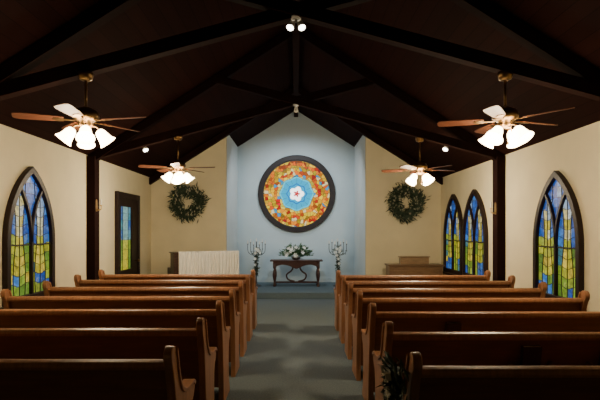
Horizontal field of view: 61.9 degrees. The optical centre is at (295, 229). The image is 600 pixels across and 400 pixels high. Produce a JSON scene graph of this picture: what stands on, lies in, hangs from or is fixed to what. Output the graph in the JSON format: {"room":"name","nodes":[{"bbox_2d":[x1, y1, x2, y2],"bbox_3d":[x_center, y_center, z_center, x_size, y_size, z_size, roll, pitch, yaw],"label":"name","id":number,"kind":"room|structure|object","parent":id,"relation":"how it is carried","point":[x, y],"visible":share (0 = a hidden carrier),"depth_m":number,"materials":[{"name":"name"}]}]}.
{"room":"church","nodes":[
{"label":"church","id":0,"kind":"room"},
{"bbox_2d":[0,124,150,306],"bbox_3d":[-3.555,0.170,3.500,0.150,2.960,17.000,0,0,0],"label":"wall","id":1,"kind":"structure","parent":0,"point":[62,170],"depth_m":7.79,"materials":[{"name":"beige paint"}]},
{"bbox_2d":[0,166,54,308],"bbox_3d":[-3.420,0.066,6.500,0.120,1.788,1.280,0,0,0],"label":"window","id":2,"kind":"structure","parent":1,"relation":"in","point":[28,231],"depth_m":6.45,"materials":[{"name":"multicoloured glass"}]},
{"bbox_2d":[87,156,98,279],"bbox_3d":[-3.410,0.210,8.400,0.140,2.880,0.200,0,0,0],"label":"trim","id":3,"kind":"structure","parent":1,"relation":"attached to","point":[92,163],"depth_m":8.30,"materials":[{"name":"brown wood"}]},
{"bbox_2d":[95,199,102,210],"bbox_3d":[-3.286,-0.415,8.360,0.108,0.210,0.076,0,0,0],"label":"wall sconce","id":4,"kind":"object","parent":1,"relation":"attached to","point":[96,203],"visible":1,"depth_m":8.35,"materials":[{"name":"gold metal"}]},
{"bbox_2d":[115,191,139,273],"bbox_3d":[-3.410,0.450,10.270,0.140,2.400,1.360,0,0,0],"label":"door","id":5,"kind":"structure","parent":1,"relation":"in","point":[127,205],"depth_m":10.21,"materials":[{"name":"brown wood"}]},
{"bbox_2d":[151,137,226,273],"bbox_3d":[-2.655,-0.369,12.075,1.950,4.038,0.150,0,0,0],"label":"wall","id":6,"kind":"structure","parent":0,"point":[168,234],"depth_m":12.00,"materials":[{"name":"beige paint"}]},
{"bbox_2d":[165,183,210,222],"bbox_3d":[-2.557,-0.645,11.864,1.111,1.051,0.268,0,0,0],"label":"wreath","id":7,"kind":"object","parent":6,"relation":"attached to","point":[176,197],"visible":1,"depth_m":11.87,"materials":[{"name":"green plant"}]},
{"bbox_2d":[227,135,237,250],"bbox_3d":[-1.755,-0.369,13.275,0.150,4.038,2.250,0,0,0],"label":"wall","id":8,"kind":"structure","parent":0,"point":[232,149],"depth_m":13.23,"materials":[{"name":"blue paint"}]},
{"bbox_2d":[214,299,374,399],"bbox_3d":[0.000,1.710,4.700,7.260,0.120,19.700,0,0,0],"label":"floor","id":9,"kind":"structure","parent":0,"point":[295,350],"depth_m":6.37,"materials":[{"name":"grey carpet"}]},
{"bbox_2d":[0,346,195,399],"bbox_3d":[-1.950,1.149,3.051,2.564,1.002,0.621,0,0,0],"label":"pew","id":10,"kind":"object","parent":9,"relation":"on","point":[20,379],"visible":1,"depth_m":2.84,"materials":[{"name":"brown wood"}]},
{"bbox_2d":[0,318,216,399],"bbox_3d":[-1.950,1.149,3.951,2.564,1.002,0.621,0,0,0],"label":"pew","id":11,"kind":"object","parent":9,"relation":"on","point":[197,359],"visible":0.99,"depth_m":3.74,"materials":[{"name":"brown wood"}]},
{"bbox_2d":[0,300,230,399],"bbox_3d":[-1.950,1.149,4.851,2.564,1.002,0.621,0,0,0],"label":"pew","id":12,"kind":"object","parent":9,"relation":"on","point":[218,332],"visible":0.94,"depth_m":4.63,"materials":[{"name":"brown wood"}]},
{"bbox_2d":[0,289,240,376],"bbox_3d":[-1.950,1.149,5.751,2.564,1.002,0.621,0,0,0],"label":"pew","id":13,"kind":"object","parent":9,"relation":"on","point":[232,317],"visible":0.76,"depth_m":5.53,"materials":[{"name":"brown wood"}]},
{"bbox_2d":[42,281,247,356],"bbox_3d":[-1.950,1.149,6.651,2.564,1.002,0.621,0,0,0],"label":"pew","id":14,"kind":"object","parent":9,"relation":"on","point":[241,304],"visible":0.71,"depth_m":6.43,"materials":[{"name":"brown wood"}]},
{"bbox_2d":[74,274,252,340],"bbox_3d":[-1.950,1.149,7.551,2.564,1.002,0.621,0,0,0],"label":"pew","id":15,"kind":"object","parent":9,"relation":"on","point":[79,282],"visible":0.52,"depth_m":7.33,"materials":[{"name":"brown wood"}]},
{"bbox_2d":[98,270,257,328],"bbox_3d":[-1.950,1.149,8.451,2.564,1.002,0.621,0,0,0],"label":"pew","id":16,"kind":"object","parent":9,"relation":"on","point":[102,276],"visible":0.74,"depth_m":8.22,"materials":[{"name":"brown wood"}]},
{"bbox_2d":[168,251,238,273],"bbox_3d":[-2.114,1.060,11.360,1.500,1.180,0.755,0,0,-26],"label":"upright piano","id":17,"kind":"object","parent":9,"relation":"on","point":[187,262],"visible":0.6,"depth_m":11.05,"materials":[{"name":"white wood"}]},
{"bbox_2d":[257,282,335,298],"bbox_3d":[0.000,1.575,13.190,3.360,0.150,2.420,0,0,0],"label":"platform","id":18,"kind":"object","parent":9,"relation":"on","point":[266,290],"visible":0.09,"depth_m":12.19,"materials":[{"name":"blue carpet"}]},
{"bbox_2d":[247,238,265,285],"bbox_3d":[-1.061,0.860,13.398,0.456,1.280,0.268,0,0,28],"label":"candelabrum","id":19,"kind":"object","parent":18,"relation":"on","point":[256,249],"visible":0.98,"depth_m":13.39,"materials":[{"name":"metal"}]},
{"bbox_2d":[251,246,261,276],"bbox_3d":[-1.044,0.839,13.367,0.275,0.855,0.274,0,0,40],"label":"greenery","id":20,"kind":"object","parent":19,"relation":"on","point":[256,249],"depth_m":13.38,"materials":[{"name":"green plant"}]},
{"bbox_2d":[270,259,322,286],"bbox_3d":[0.010,1.147,13.450,1.400,0.705,0.520,0,0,0],"label":"altar table","id":21,"kind":"object","parent":18,"relation":"on","point":[299,263],"visible":1,"depth_m":13.23,"materials":[{"name":"brown wood"}]},
{"bbox_2d":[279,243,313,259],"bbox_3d":[-0.017,0.555,13.457,1.040,0.479,0.495,0,0,0],"label":"flower arrangement","id":22,"kind":"object","parent":21,"relation":"on","point":[296,252],"visible":1,"depth_m":13.36,"materials":[{"name":"white plant"}]},
{"bbox_2d":[329,238,346,285],"bbox_3d":[1.125,0.860,13.399,0.522,1.280,0.258,0,0,0],"label":"candelabrum","id":23,"kind":"object","parent":18,"relation":"on","point":[339,250],"visible":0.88,"depth_m":13.39,"materials":[{"name":"metal"}]},
{"bbox_2d":[330,245,345,270],"bbox_3d":[1.141,0.834,13.394,0.490,0.913,0.249,0,0,0],"label":"greenery","id":24,"kind":"object","parent":23,"relation":"on","point":[339,250],"depth_m":13.39,"materials":[{"name":"white plant"}]},
{"bbox_2d":[334,270,490,330],"bbox_3d":[1.890,1.149,8.311,2.484,1.002,0.621,0,0,0],"label":"pew","id":25,"kind":"object","parent":9,"relation":"on","point":[486,277],"visible":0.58,"depth_m":8.07,"materials":[{"name":"brown wood"}]},
{"bbox_2d":[385,256,444,274],"bbox_3d":[2.700,1.125,11.450,1.260,1.050,0.500,0,0,0],"label":"organ console","id":26,"kind":"object","parent":9,"relation":"on","point":[407,265],"visible":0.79,"depth_m":11.23,"materials":[{"name":"brown wood"}]},
{"bbox_2d":[338,275,515,343],"bbox_3d":[1.890,1.149,7.411,2.484,1.002,0.621,0,0,0],"label":"pew","id":27,"kind":"object","parent":9,"relation":"on","point":[510,283],"visible":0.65,"depth_m":7.19,"materials":[{"name":"brown wood"}]},
{"bbox_2d":[344,282,546,359],"bbox_3d":[1.890,1.149,6.511,2.484,1.002,0.621,0,0,0],"label":"pew","id":28,"kind":"object","parent":9,"relation":"on","point":[540,292],"visible":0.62,"depth_m":6.29,"materials":[{"name":"brown wood"}]},
{"bbox_2d":[351,290,589,380],"bbox_3d":[1.890,1.149,5.611,2.484,1.002,0.621,0,0,0],"label":"pew","id":29,"kind":"object","parent":9,"relation":"on","point":[359,319],"visible":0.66,"depth_m":5.39,"materials":[{"name":"brown wood"}]},
{"bbox_2d":[361,303,599,399],"bbox_3d":[1.890,1.149,4.711,2.484,1.002,0.621,0,0,0],"label":"pew","id":30,"kind":"object","parent":9,"relation":"on","point":[403,321],"visible":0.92,"depth_m":4.49,"materials":[{"name":"brown wood"}]},
{"bbox_2d":[445,322,461,331],"bbox_3d":[1.408,0.923,4.486,0.134,0.198,0.078,0,0,0],"label":"hymnal","id":31,"kind":"object","parent":30,"relation":"in","point":[449,326],"visible":0.45,"depth_m":4.46,"materials":[{"name":"black"}]},
{"bbox_2d":[372,321,599,399],"bbox_3d":[1.865,1.149,3.811,2.484,1.002,0.621,0,0,0],"label":"pew","id":32,"kind":"object","parent":9,"relation":"on","point":[435,348],"visible":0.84,"depth_m":3.60,"materials":[{"name":"brown wood"}]},
{"bbox_2d":[519,345,542,365],"bbox_3d":[1.683,0.923,3.586,0.134,0.198,0.078,0,0,0],"label":"hymnal","id":33,"kind":"object","parent":32,"relation":"in","point":[531,355],"visible":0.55,"depth_m":3.56,"materials":[{"name":"black"}]},
{"bbox_2d":[402,352,599,399],"bbox_3d":[1.840,1.149,2.911,2.484,1.002,0.621,0,0,0],"label":"pew","id":34,"kind":"object","parent":9,"relation":"on","point":[425,382],"visible":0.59,"depth_m":2.69,"materials":[{"name":"brown wood"}]},
{"bbox_2d":[376,350,409,399],"bbox_3d":[0.516,0.882,2.730,0.187,0.449,0.509,0,0,0],"label":"swag","id":35,"kind":"object","parent":34,"relation":"hanging from","point":[395,389],"visible":1,"depth_m":2.63,"materials":[{"name":"green plant"}]},
{"bbox_2d":[238,112,353,277],"bbox_3d":[0.000,-0.900,14.475,3.660,5.100,0.150,0,0,0],"label":"wall","id":36,"kind":"structure","parent":0,"point":[291,135],"depth_m":14.40,"materials":[{"name":"blue paint"}]},
{"bbox_2d":[258,155,334,231],"bbox_3d":[0.020,-1.040,14.355,2.220,2.220,0.090,0,0,0],"label":"window","id":37,"kind":"structure","parent":36,"relation":"in","point":[296,193],"depth_m":14.38,"materials":[{"name":"multicoloured glass"}]},
{"bbox_2d":[257,278,335,281],"bbox_3d":[0.000,1.445,14.390,3.360,0.110,0.020,0,0,0],"label":"baseboard","id":38,"kind":"structure","parent":36,"relation":"attached to","point":[258,279],"depth_m":14.38,"materials":[{"name":"blue paint"}]},
{"bbox_2d":[0,0,599,176],"bbox_3d":[0.000,-2.362,4.700,7.360,2.476,19.700,0,0,0],"label":"ceiling","id":39,"kind":"structure","parent":0,"point":[452,90],"depth_m":6.85,"materials":[{"name":"brown wood"}]},
{"bbox_2d":[11,70,145,148],"bbox_3d":[-2.068,-1.190,4.910,1.240,0.737,1.209,0,0,0],"label":"ceiling fan","id":40,"kind":"object","parent":39,"relation":"hanging from","point":[86,116],"visible":1,"depth_m":4.85,"materials":[{"name":"white glass"}]},
{"bbox_2d":[138,135,214,183],"bbox_3d":[-1.957,-1.182,8.372,1.231,0.807,1.225,0,0,0],"label":"ceiling fan","id":41,"kind":"object","parent":39,"relation":"hanging from","point":[177,165],"visible":1,"depth_m":8.33,"materials":[{"name":"white glass"}]},
{"bbox_2d":[292,0,299,116],"bbox_3d":[0.000,-3.335,4.700,0.120,0.170,19.400,0,0,0],"label":"trim","id":42,"kind":"structure","parent":39,"relation":"attached to","point":[295,32],"depth_m":9.53,"materials":[{"name":"brown wood"}]},
{"bbox_2d":[149,87,442,184],"bbox_3d":[0.000,-2.255,11.900,6.960,2.350,0.130,0,0,0],"label":"trim","id":43,"kind":"structure","parent":39,"relation":"attached to","point":[352,124],"depth_m":11.84,"materials":[{"name":"brown wood"}]},
{"bbox_2d":[286,15,305,30],"bbox_3d":[0.000,-2.038,4.950,0.199,0.134,0.120,0,0,0],"label":"spotlight","id":44,"kind":"object","parent":39,"relation":"attached to","point":[290,26],"visible":1,"depth_m":4.93,"materials":[{"name":"white glass"}]},
{"bbox_2d":[293,104,298,112],"bbox_3d":[0.000,-2.038,8.400,0.120,0.135,0.120,0,0,0],"label":"spotlight","id":45,"kind":"object","parent":39,"relation":"attached to","point":[294,105],"visible":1,"depth_m":8.38,"materials":[{"name":"white metal"}]},
{"bbox_2d":[88,30,504,160],"bbox_3d":[0.000,-2.255,8.400,6.960,2.350,0.150,0,0,0],"label":"roof truss","id":46,"kind":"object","parent":39,"relation":"attached to","point":[466,142],"depth_m":8.34,"materials":[{"name":"brown wood"}]},
{"bbox_2d":[0,0,599,100],"bbox_3d":[0.000,-2.255,4.950,6.960,2.350,0.150,0,0,0],"label":"roof truss","id":47,"kind":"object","parent":39,"relation":"attached to","point":[579,78],"depth_m":4.90,"materials":[{"name":"brown wood"}]},
{"bbox_2d":[381,137,452,185],"bbox_3d":[2.089,-1.155,8.442,1.241,0.807,1.204,0,0,0],"label":"ceiling fan","id":48,"kind":"object","parent":39,"relation":"hanging from","point":[418,168],"visible":1,"depth_m":8.33,"materials":[{"name":"white glass"}]},
{"bbox_2d":[437,71,574,147],"bbox_3d":[2.064,-1.193,4.995,1.242,0.737,1.199,0,0,0],"label":"ceiling fan","id":49,"kind":"object","parent":39,"relation":"hanging from","point":[504,116],"visible":1,"depth_m":4.89,"materials":[{"name":"white glass"}]},
{"bbox_2d":[354,135,364,274],"bbox_3d":[1.755,-0.369,13.275,0.150,4.038,2.250,0,0,0],"label":"wall","id":50,"kind":"structure","parent":0,"point":[359,149],"depth_m":13.23,"materials":[{"name":"blue paint"}]},
{"bbox_2d":[365,137,440,274],"bbox_3d":[2.655,-0.369,12.075,1.950,4.038,0.150,0,0,0],"label":"wall","id":51,"kind":"structure","parent":0,"point":[387,238],"depth_m":12.00,"materials":[{"name":"beige paint"}]},
{"bbox_2d":[385,180,429,224],"bbox_3d":[2.652,-0.657,11.865,1.147,1.102,0.266,0,0,0],"label":"wreath","id":52,"kind":"object","parent":51,"relation":"attached to","point":[416,196],"visible":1,"depth_m":11.87,"materials":[{"name":"green plant"}]},
{"bbox_2d":[441,121,599,310],"bbox_3d":[3.555,0.170,3.500,0.150,2.960,17.000,0,0,0],"label":"wall","id":53,"kind":"structure","parent":0,"point":[575,153],"depth_m":7.39,"materials":[{"name":"beige paint"}]},
{"bbox_2d":[443,194,462,274],"bbox_3d":[3.420,0.106,10.960,0.120,1.788,1.360,0,0,0],"label":"window","id":54,"kind":"structure","parent":53,"relation":"in","point":[453,221],"depth_m":10.94,"materials":[{"name":"multicoloured glass"}]},
{"bbox_2d":[462,189,488,274],"bbox_3d":[3.420,0.106,9.660,0.120,1.788,1.360,0,0,0],"label":"window","id":55,"kind":"structure","parent":53,"relation":"in","point":[475,241],"depth_m":9.64,"materials":[{"name":"multicoloured glass"}]},
{"bbox_2d":[489,202,496,213],"bbox_3d":[3.286,-0.365,8.360,0.108,0.210,0.076,0,0,0],"label":"wall sconce","id":56,"kind":"object","parent":53,"relation":"attached to","point":[495,206],"visible":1,"depth_m":8.35,"materials":[{"name":"gold metal"}]},
{"bbox_2d":[493,156,504,280],"bbox_3d":[3.410,0.210,8.400,0.140,2.880,0.200,0,0,0],"label":"trim","id":57,"kind":"structure","parent":53,"relation":"attached to","point":[499,163],"depth_m":8.30,"materials":[{"name":"brown wood"}]},
{"bbox_2d":[533,171,586,310],"bbox_3d":[3.420,0.106,6.620,0.120,1.788,1.280,0,0,0],"label":"window","id":58,"kind":"structure","parent":53,"relation":"in","point":[558,233],"depth_m":6.57,"materials":[{"name":"multicoloured glass"}]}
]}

